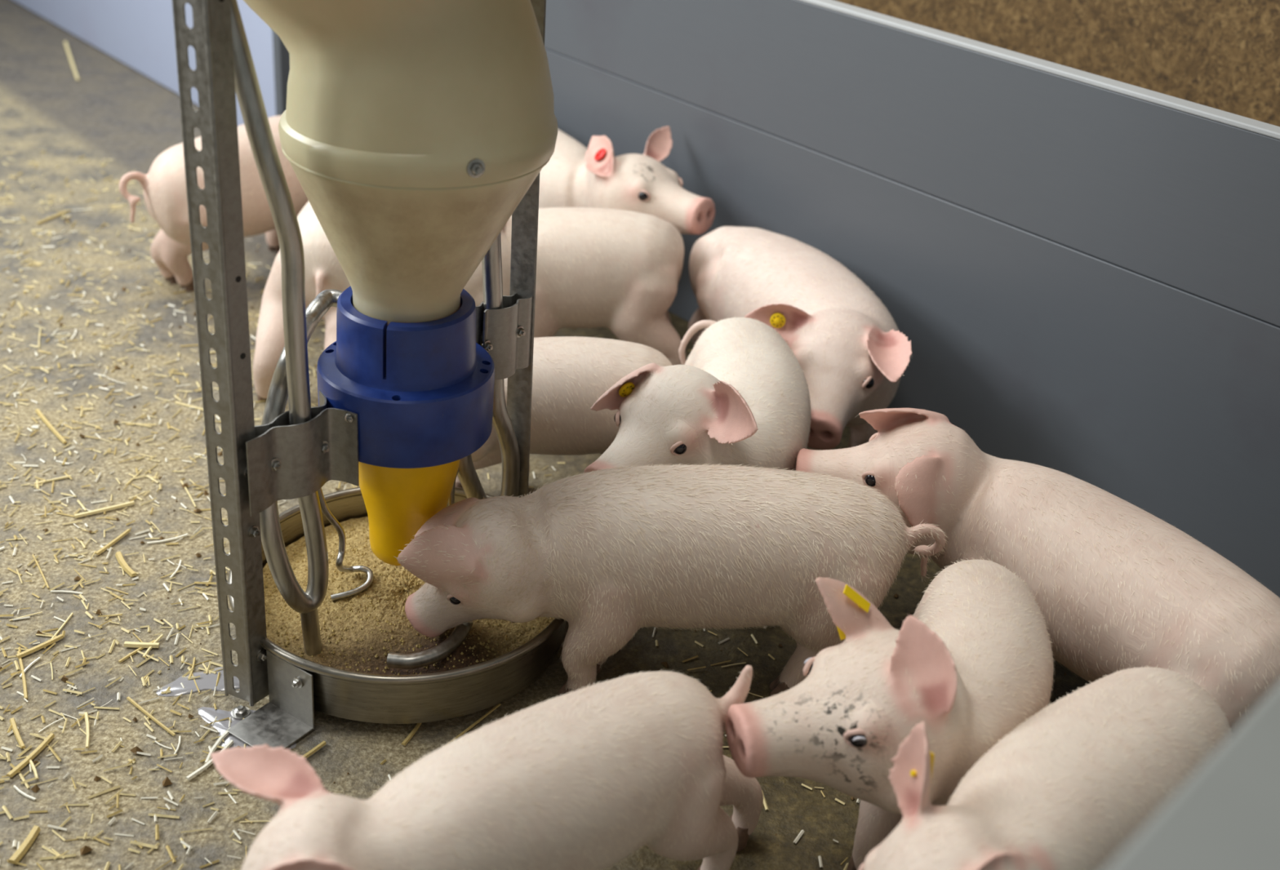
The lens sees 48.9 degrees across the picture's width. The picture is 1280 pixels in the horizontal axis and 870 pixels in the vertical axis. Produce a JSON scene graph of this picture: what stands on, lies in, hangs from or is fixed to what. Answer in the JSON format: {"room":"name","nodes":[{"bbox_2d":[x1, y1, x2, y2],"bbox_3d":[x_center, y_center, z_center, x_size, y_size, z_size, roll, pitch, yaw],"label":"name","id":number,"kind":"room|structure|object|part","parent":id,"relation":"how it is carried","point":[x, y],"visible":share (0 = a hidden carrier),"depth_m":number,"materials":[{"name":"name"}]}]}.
{"room":"farm building","nodes":[
{"label":"farm building","id":0,"kind":"room"},
{"bbox_2d":[13,0,289,125],"bbox_3d":[-2.047,-1.865,4.550,0.050,0.930,3.635,-19,37,-37],"label":"wall","id":1,"kind":"structure","parent":0,"point":[140,34],"depth_m":4.04,"materials":[{"name":"grey plastic"}]},
{"bbox_3d":[-0.867,-1.132,3.406,0.050,0.930,0.035,-19,37,-37],"label":"post","id":2,"kind":"part","parent":1,"relation":"part of","materials":[{"name":"grey plastic"}]},
{"bbox_2d":[0,0,1089,869],"bbox_3d":[-0.767,-0.308,2.991,9.000,0.100,9.000,5,28,0],"label":"floor","id":3,"kind":"structure","parent":0,"point":[115,112],"depth_m":2.03,"materials":[{"name":"concrete"}]},
{"bbox_2d":[9,717,26,748],"bbox_3d":[-0.739,0.353,1.669,0.007,0.003,0.057,-14,34,-31],"label":"stalk","id":4,"kind":"object","parent":3,"relation":"on","point":[12,721],"visible":1,"depth_m":1.67,"materials":[{"name":"beige plant"}]},
{"bbox_2d":[17,650,27,698],"bbox_3d":[-0.774,0.300,1.764,0.006,0.003,0.100,-9,31,-25],"label":"stalk","id":5,"kind":"object","parent":3,"relation":"on","point":[24,679],"visible":1,"depth_m":1.76,"materials":[{"name":"beige plant"}]},
{"bbox_2d":[8,825,40,864],"bbox_3d":[-0.664,0.442,1.517,0.011,0.005,0.052,8,29,5],"label":"stalk","id":6,"kind":"object","parent":3,"relation":"on","point":[24,846],"visible":1,"depth_m":1.51,"materials":[{"name":"beige plant"}]},
{"bbox_2d":[13,785,36,800],"bbox_3d":[-0.695,0.404,1.588,0.036,0.002,0.005,20,32,25],"label":"stalk","id":7,"kind":"object","parent":3,"relation":"on","point":[14,786],"visible":1,"depth_m":1.58,"materials":[{"name":"white plant"}]},
{"bbox_2d":[8,611,42,621],"bbox_3d":[-0.816,0.241,1.868,0.041,0.002,0.003,-12,33,-29],"label":"stalk","id":8,"kind":"object","parent":3,"relation":"on","point":[42,611],"visible":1,"depth_m":1.87,"materials":[{"name":"beige plant"}]},
{"bbox_2d":[18,657,40,677],"bbox_3d":[-0.772,0.293,1.778,0.006,0.002,0.041,11,29,10],"label":"stalk","id":9,"kind":"object","parent":3,"relation":"on","point":[38,658],"visible":1,"depth_m":1.78,"materials":[{"name":"beige plant"}]},
{"bbox_2d":[6,733,54,777],"bbox_3d":[-0.709,0.372,1.638,0.009,0.004,0.076,13,29,13],"label":"stalk","id":10,"kind":"object","parent":3,"relation":"on","point":[51,735],"visible":1,"depth_m":1.64,"materials":[{"name":"beige plant"}]},
{"bbox_2d":[26,755,38,779],"bbox_3d":[-0.700,0.383,1.621,0.005,0.002,0.042,-14,34,-32],"label":"stalk","id":11,"kind":"object","parent":3,"relation":"on","point":[31,762],"visible":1,"depth_m":1.62,"materials":[{"name":"beige plant"}]},
{"bbox_2d":[15,634,63,658],"bbox_3d":[-0.773,0.272,1.812,0.008,0.004,0.062,25,34,32],"label":"stalk","id":12,"kind":"object","parent":3,"relation":"on","point":[55,639],"visible":1,"depth_m":1.81,"materials":[{"name":"beige plant"}]},
{"bbox_2d":[38,328,41,346],"bbox_3d":[-1.106,-0.180,2.590,0.004,0.002,0.077,-5,30,-18],"label":"stalk","id":13,"kind":"object","parent":3,"relation":"on","point":[40,328],"visible":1,"depth_m":2.59,"materials":[{"name":"beige plant"}]},
{"bbox_2d":[31,554,49,588],"bbox_3d":[-0.834,0.190,1.958,0.003,0.002,0.090,-13,34,-31],"label":"stalk","id":14,"kind":"object","parent":3,"relation":"on","point":[33,555],"visible":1,"depth_m":1.95,"materials":[{"name":"beige plant"}]},
{"bbox_2d":[35,408,66,444],"bbox_3d":[-0.966,-0.015,2.305,0.008,0.004,0.129,-18,36,-36],"label":"stalk","id":15,"kind":"object","parent":3,"relation":"on","point":[37,411],"visible":1,"depth_m":2.30,"materials":[{"name":"beige plant"}]},
{"bbox_2d":[38,717,63,733],"bbox_3d":[-0.707,0.348,1.690,0.003,0.001,0.034,22,33,29],"label":"stalk","id":16,"kind":"object","parent":3,"relation":"on","point":[63,717],"visible":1,"depth_m":1.69,"materials":[{"name":"beige plant"}]},
{"bbox_2d":[49,662,53,679],"bbox_3d":[-0.743,0.298,1.775,0.002,0.001,0.036,-8,31,-22],"label":"stalk","id":17,"kind":"object","parent":3,"relation":"on","point":[51,662],"visible":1,"depth_m":1.77,"materials":[{"name":"beige plant"}]},
{"bbox_2d":[35,209,69,223],"bbox_3d":[-1.296,-0.482,3.106,0.007,0.003,0.096,15,30,17],"label":"stalk","id":18,"kind":"object","parent":3,"relation":"on","point":[67,211],"visible":1,"depth_m":3.10,"materials":[{"name":"beige plant"}]},
{"bbox_2d":[34,475,71,484],"bbox_3d":[-0.904,0.069,2.166,0.053,0.003,0.005,-12,33,-29],"label":"stalk","id":19,"kind":"object","parent":3,"relation":"on","point":[64,477],"visible":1,"depth_m":2.17,"materials":[{"name":"beige plant"}]},
{"bbox_2d":[43,613,73,648],"bbox_3d":[-0.763,0.257,1.847,0.004,0.002,0.077,8,29,4],"label":"stalk","id":20,"kind":"object","parent":3,"relation":"on","point":[71,614],"visible":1,"depth_m":1.85,"materials":[{"name":"beige plant"}]},
{"bbox_2d":[50,590,82,594],"bbox_3d":[-0.783,0.214,1.921,0.043,0.002,0.005,4,29,-3],"label":"stalk","id":21,"kind":"object","parent":3,"relation":"on","point":[60,591],"visible":1,"depth_m":1.92,"materials":[{"name":"beige plant"}]},
{"bbox_2d":[63,41,79,79],"bbox_3d":[-1.702,-1.123,4.210,0.011,0.005,0.435,-8,31,-23],"label":"stalk","id":22,"kind":"object","parent":3,"relation":"on","point":[65,43],"visible":1,"depth_m":4.20,"materials":[{"name":"beige plant"}]},
{"bbox_2d":[70,328,76,340],"bbox_3d":[-1.051,-0.187,2.611,0.006,0.002,0.043,0,30,-9],"label":"stalk","id":23,"kind":"object","parent":3,"relation":"on","point":[75,332],"visible":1,"depth_m":2.61,"materials":[{"name":"white plant"}]},
{"bbox_2d":[66,208,93,210],"bbox_3d":[-1.261,-0.507,3.163,0.057,0.002,0.005,-6,31,-18],"label":"stalk","id":24,"kind":"object","parent":3,"relation":"on","point":[91,208],"visible":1,"depth_m":3.16,"materials":[{"name":"beige plant"}]},
{"bbox_2d":[84,711,89,748],"bbox_3d":[-0.662,0.353,1.684,0.006,0.002,0.064,-6,31,-20],"label":"stalk","id":25,"kind":"object","parent":3,"relation":"on","point":[86,718],"visible":1,"depth_m":1.68,"materials":[{"name":"beige plant"}]},
{"bbox_2d":[74,501,134,518],"bbox_3d":[-0.800,0.111,2.103,0.087,0.003,0.007,-14,34,-32],"label":"stalk","id":26,"kind":"object","parent":3,"relation":"on","point":[117,506],"visible":1,"depth_m":2.10,"materials":[{"name":"beige plant"}]},
{"bbox_2d":[94,528,130,555],"bbox_3d":[-0.761,0.154,2.031,0.007,0.003,0.070,14,30,16],"label":"stalk","id":27,"kind":"object","parent":3,"relation":"on","point":[113,542],"visible":1,"depth_m":2.03,"materials":[{"name":"beige plant"}]},
{"bbox_2d":[106,586,128,594],"bbox_3d":[-0.719,0.214,1.933,0.036,0.001,0.002,13,29,13],"label":"stalk","id":28,"kind":"object","parent":3,"relation":"on","point":[106,587],"visible":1,"depth_m":1.93,"materials":[{"name":"beige plant"}]},
{"bbox_2d":[115,551,137,577],"bbox_3d":[-0.726,0.182,1.983,0.012,0.005,0.063,-16,35,-34],"label":"stalk","id":29,"kind":"object","parent":3,"relation":"on","point":[119,557],"visible":1,"depth_m":1.98,"materials":[{"name":"beige plant"}]},
{"bbox_2d":[124,469,142,484],"bbox_3d":[-0.789,0.066,2.193,0.003,0.002,0.048,10,29,8],"label":"stalk","id":30,"kind":"object","parent":3,"relation":"on","point":[141,469],"visible":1,"depth_m":2.19,"materials":[{"name":"beige plant"}]},
{"bbox_2d":[118,640,155,662],"bbox_3d":[-0.652,0.280,1.823,0.005,0.003,0.058,21,32,26],"label":"stalk","id":31,"kind":"object","parent":3,"relation":"on","point":[132,653],"visible":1,"depth_m":1.81,"materials":[{"name":"beige plant"}]},
{"bbox_2d":[121,422,151,427],"bbox_3d":[-0.837,-0.018,2.338,0.053,0.002,0.003,10,29,8],"label":"stalk","id":32,"kind":"object","parent":3,"relation":"on","point":[122,422],"visible":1,"depth_m":2.34,"materials":[{"name":"beige plant"}]},
{"bbox_2d":[124,641,159,648],"bbox_3d":[-0.649,0.273,1.831,0.044,0.004,0.009,3,29,-5],"label":"stalk","id":33,"kind":"object","parent":3,"relation":"on","point":[126,644],"visible":1,"depth_m":1.83,"materials":[{"name":"beige plant"}]},
{"bbox_2d":[126,696,175,736],"bbox_3d":[-0.596,0.343,1.714,0.098,0.002,0.004,25,34,32],"label":"stalk","id":34,"kind":"object","parent":3,"relation":"on","point":[128,698],"visible":1,"depth_m":1.71,"materials":[{"name":"beige plant"}]},
{"bbox_2d":[142,634,163,657],"bbox_3d":[-0.635,0.275,1.832,0.005,0.002,0.049,10,29,8],"label":"stalk","id":35,"kind":"object","parent":3,"relation":"on","point":[161,636],"visible":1,"depth_m":1.83,"materials":[{"name":"beige plant"}]},
{"bbox_2d":[155,740,172,749],"bbox_3d":[-0.568,0.369,1.674,0.026,0.001,0.003,17,31,20],"label":"stalk","id":36,"kind":"object","parent":3,"relation":"on","point":[155,740],"visible":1,"depth_m":1.67,"materials":[{"name":"beige plant"}]},
{"bbox_2d":[146,533,187,544],"bbox_3d":[-0.688,0.152,2.051,0.058,0.002,0.007,-12,33,-28],"label":"stalk","id":37,"kind":"object","parent":3,"relation":"on","point":[185,535],"visible":1,"depth_m":2.05,"materials":[{"name":"beige plant"}]},
{"bbox_2d":[168,560,182,578],"bbox_3d":[-0.655,0.190,1.988,0.006,0.003,0.046,5,29,-1],"label":"stalk","id":38,"kind":"object","parent":3,"relation":"on","point":[180,561],"visible":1,"depth_m":1.99,"materials":[{"name":"beige plant"}]},
{"bbox_2d":[173,735,181,754],"bbox_3d":[-0.551,0.370,1.676,0.004,0.002,0.033,2,29,-7],"label":"stalk","id":39,"kind":"object","parent":3,"relation":"on","point":[180,736],"visible":1,"depth_m":1.68,"materials":[{"name":"beige plant"}]},
{"bbox_2d":[180,480,195,506],"bbox_3d":[-0.695,0.090,2.164,0.004,0.002,0.084,-12,33,-28],"label":"stalk","id":40,"kind":"object","parent":3,"relation":"on","point":[181,482],"visible":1,"depth_m":2.16,"materials":[{"name":"beige plant"}]},
{"bbox_2d":[174,401,203,410],"bbox_3d":[-0.768,-0.049,2.406,0.065,0.003,0.005,14,30,18],"label":"stalk","id":41,"kind":"object","parent":3,"relation":"on","point":[175,402],"visible":0.83,"depth_m":2.41,"materials":[{"name":"beige plant"}]},
{"bbox_2d":[188,657,195,678],"bbox_3d":[-0.574,0.299,1.801,0.004,0.002,0.044,1,29,-7],"label":"stalk","id":42,"kind":"object","parent":3,"relation":"on","point":[194,658],"visible":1,"depth_m":1.80,"materials":[{"name":"beige plant"}]},
{"bbox_2d":[191,673,199,693],"bbox_3d":[-0.562,0.313,1.778,0.002,0.002,0.045,-10,32,-26],"label":"stalk","id":43,"kind":"object","parent":3,"relation":"on","point":[197,689],"visible":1,"depth_m":1.77,"materials":[{"name":"beige plant"}]},
{"bbox_2d":[155,666,239,696],"bbox_3d":[-0.544,0.311,1.786,0.136,0.002,0.050,-6,31,-20],"label":"puddle","id":44,"kind":"object","parent":3,"relation":"on","point":[206,682],"visible":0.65,"depth_m":1.78,"materials":[{"name":"grey liquid"}]},
{"bbox_2d":[185,739,233,780],"bbox_3d":[-0.505,0.382,1.656,0.009,0.003,0.076,18,31,21],"label":"stalk","id":45,"kind":"object","parent":3,"relation":"on","point":[230,743],"visible":0.77,"depth_m":1.64,"materials":[{"name":"beige plant"}]},
{"bbox_2d":[118,115,308,291],"bbox_3d":[-0.747,-0.524,2.925,0.235,0.344,0.767,18,31,23],"label":"piglet","id":46,"kind":"object","parent":3,"relation":"on","point":[164,186],"visible":0.3,"depth_m":2.69},
{"bbox_2d":[204,727,231,763],"bbox_3d":[-0.504,0.370,1.678,0.009,0.003,0.064,10,29,9],"label":"stalk","id":47,"kind":"object","parent":3,"relation":"on","point":[226,733],"visible":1,"depth_m":1.68,"materials":[{"name":"beige plant"}]},
{"bbox_2d":[197,706,296,750],"bbox_3d":[-0.470,0.365,1.700,0.077,0.002,0.171,-20,37,-38],"label":"puddle","id":48,"kind":"object","parent":3,"relation":"on","point":[208,714],"visible":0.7,"depth_m":1.72,"materials":[{"name":"grey liquid"}]},
{"bbox_2d":[240,820,270,822],"bbox_3d":[-0.432,0.434,1.579,0.034,0.001,0.002,1,29,-7],"label":"stalk","id":49,"kind":"object","parent":3,"relation":"on","point":[253,820],"visible":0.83,"depth_m":1.58,"materials":[{"name":"beige plant"}]},
{"bbox_2d":[253,201,350,400],"bbox_3d":[-0.507,-0.349,2.669,0.224,0.321,0.760,9,29,7],"label":"piglet","id":50,"kind":"object","parent":3,"relation":"on","point":[323,271],"visible":0.16,"depth_m":2.39},
{"bbox_2d":[302,741,326,758],"bbox_3d":[-0.400,0.383,1.672,0.007,0.003,0.069,23,33,29],"label":"stalk","id":51,"kind":"object","parent":3,"relation":"on","point":[322,744],"visible":0.47,"depth_m":1.68,"materials":[{"name":"beige plant"}]},
{"bbox_2d":[172,0,566,748],"bbox_3d":[-0.289,-0.260,1.626,0.496,1.193,0.468,-4,30,-16],"label":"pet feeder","id":52,"kind":"object","parent":3,"relation":"on","point":[412,132],"visible":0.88,"depth_m":1.58,"materials":[{"name":"beige plastic"}]},
{"bbox_3d":[-0.426,0.311,1.717,0.077,0.084,0.003,22,33,27],"label":"foot plate","id":53,"kind":"part","parent":52,"relation":"part of","materials":[{"name":"metal"}]},
{"bbox_2d":[262,515,554,675],"bbox_3d":[-0.314,0.222,1.889,0.421,0.054,0.421,-3,30,-14],"label":"meal","id":54,"kind":"object","parent":52,"relation":"in","point":[358,632],"visible":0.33,"depth_m":1.83,"materials":[{"name":"beige food"}]},
{"bbox_3d":[-0.300,0.067,1.804,0.147,0.188,0.147,5,29,0],"label":"spout","id":55,"kind":"part","parent":52,"relation":"part of","materials":[{"name":"yellow plastic"}]},
{"bbox_3d":[-0.314,0.224,1.890,0.443,0.082,0.443,5,29,0],"label":"dish","id":56,"kind":"part","parent":52,"relation":"part of","materials":[{"name":"metal"}]},
{"bbox_2d":[401,723,422,745],"bbox_3d":[-0.280,0.366,1.725,0.006,0.003,0.044,14,30,15],"label":"stalk","id":57,"kind":"object","parent":3,"relation":"on","point":[411,734],"visible":0.87,"depth_m":1.72,"materials":[{"name":"beige plant"}]},
{"bbox_2d":[0,149,848,869],"bbox_3d":[-0.671,0.003,2.326,2.695,0.007,2.677,5,28,0],"label":"litter","id":58,"kind":"object","parent":3,"relation":"on","point":[157,826],"visible":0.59,"depth_m":2.02,"materials":[{"name":"beige plant"}]},
{"bbox_2d":[0,214,859,869],"bbox_3d":[-0.851,0.083,2.148,2.318,0.007,2.259,5,28,0],"label":"litter","id":59,"kind":"object","parent":3,"relation":"on","point":[14,845],"visible":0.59,"depth_m":1.93,"materials":[{"name":"beige plant"}]},
{"bbox_2d":[448,703,501,743],"bbox_3d":[-0.214,0.364,1.739,0.004,0.002,0.129,22,33,28],"label":"stalk","id":60,"kind":"object","parent":3,"relation":"on","point":[458,736],"visible":0.63,"depth_m":1.75,"materials":[{"name":"beige plant"}]},
{"bbox_2d":[210,665,764,869],"bbox_3d":[-0.115,0.410,1.378,0.645,0.286,0.242,-10,32,-26],"label":"piglet","id":61,"kind":"object","parent":3,"relation":"on","point":[587,778],"visible":0.98,"depth_m":1.30},
{"bbox_2d":[0,147,1054,869],"bbox_3d":[-0.618,0.012,2.318,2.782,0.007,2.653,5,28,0],"label":"litter","id":62,"kind":"object","parent":3,"relation":"on","point":[206,670],"visible":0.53,"depth_m":1.91,"materials":[{"name":"beige plant"}]},
{"bbox_2d":[0,174,1066,855],"bbox_3d":[-0.598,0.030,2.286,2.600,0.015,2.545,5,28,0],"label":"crumbs","id":63,"kind":"object","parent":3,"relation":"on","point":[166,781],"visible":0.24,"depth_m":1.95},
{"bbox_2d":[454,336,672,488],"bbox_3d":[-0.180,-0.004,2.130,0.467,0.285,0.227,-6,30,-20],"label":"piglet","id":64,"kind":"object","parent":3,"relation":"on","point":[570,375],"visible":0.27,"depth_m":2.07},
{"bbox_2d":[463,207,685,365],"bbox_3d":[-0.182,-0.270,2.531,0.535,0.367,0.220,0,29,-9],"label":"piglet","id":65,"kind":"object","parent":3,"relation":"on","point":[620,271],"visible":0.56,"depth_m":2.45},
{"bbox_2d":[511,126,715,235],"bbox_3d":[-0.165,-0.470,2.871,0.240,0.394,0.804,-20,37,-38],"label":"piglet","id":66,"kind":"object","parent":3,"relation":"on","point":[575,175],"visible":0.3,"depth_m":2.63},
{"bbox_2d":[395,462,949,696],"bbox_3d":[0.038,0.182,1.808,0.699,0.302,0.214,3,29,-5],"label":"piglet","id":67,"kind":"object","parent":3,"relation":"on","point":[612,554],"visible":0.91,"depth_m":1.71},
{"bbox_2d":[583,316,811,473],"bbox_3d":[0.116,0.008,2.073,0.286,0.365,0.531,15,30,17],"label":"piglet","id":68,"kind":"object","parent":3,"relation":"on","point":[741,395],"visible":0.77,"depth_m":1.92},
{"bbox_2d":[721,662,746,667],"bbox_3d":[0.127,0.310,1.900,0.036,0.001,0.002,-6,30,-20],"label":"stalk","id":69,"kind":"object","parent":3,"relation":"on","point":[744,662],"visible":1,"depth_m":1.90,"materials":[{"name":"beige plant"}]},
{"bbox_2d":[688,226,912,449],"bbox_3d":[0.274,-0.138,2.419,0.290,0.316,0.638,-1,29,-12],"label":"piglet","id":70,"kind":"object","parent":3,"relation":"on","point":[851,352],"visible":0.68,"depth_m":2.27},
{"bbox_2d":[725,557,1054,869],"bbox_3d":[0.321,0.310,1.557,0.233,0.362,0.517,28,36,35],"label":"piglet","id":71,"kind":"object","parent":3,"relation":"on","point":[973,661],"visible":0.86,"depth_m":1.43},
{"bbox_2d":[795,408,1279,733],"bbox_3d":[0.522,0.195,1.838,0.266,0.329,0.702,-22,39,-40],"label":"piglet","id":72,"kind":"object","parent":3,"relation":"on","point":[1115,585],"visible":0.6,"depth_m":1.72},
{"bbox_2d":[858,665,1231,869],"bbox_3d":[0.389,0.413,1.379,0.559,0.362,0.191,-19,37,-37],"label":"piglet","id":73,"kind":"object","parent":3,"relation":"on","point":[1071,786],"visible":0.81,"depth_m":1.29},
{"bbox_2d":[544,0,1279,597],"bbox_3d":[0.442,-0.354,2.449,0.037,0.694,4.800,-19,37,-37],"label":"wall","id":74,"kind":"structure","parent":0,"point":[1080,270],"depth_m":2.26,"materials":[{"name":"grey plastic"}]},
{"bbox_2d":[834,0,1279,126],"bbox_3d":[0.228,-1.913,3.275,0.030,2.600,11.000,-19,37,-37],"label":"floor","id":75,"kind":"structure","parent":0,"point":[1221,55],"depth_m":2.78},
{"bbox_2d":[1104,682,1279,869],"bbox_3d":[0.173,0.530,0.729,0.076,0.745,2.160,28,36,35],"label":"wall","id":76,"kind":"structure","parent":0,"point":[1226,816],"depth_m":0.62,"materials":[{"name":"grey plastic"}]}
]}

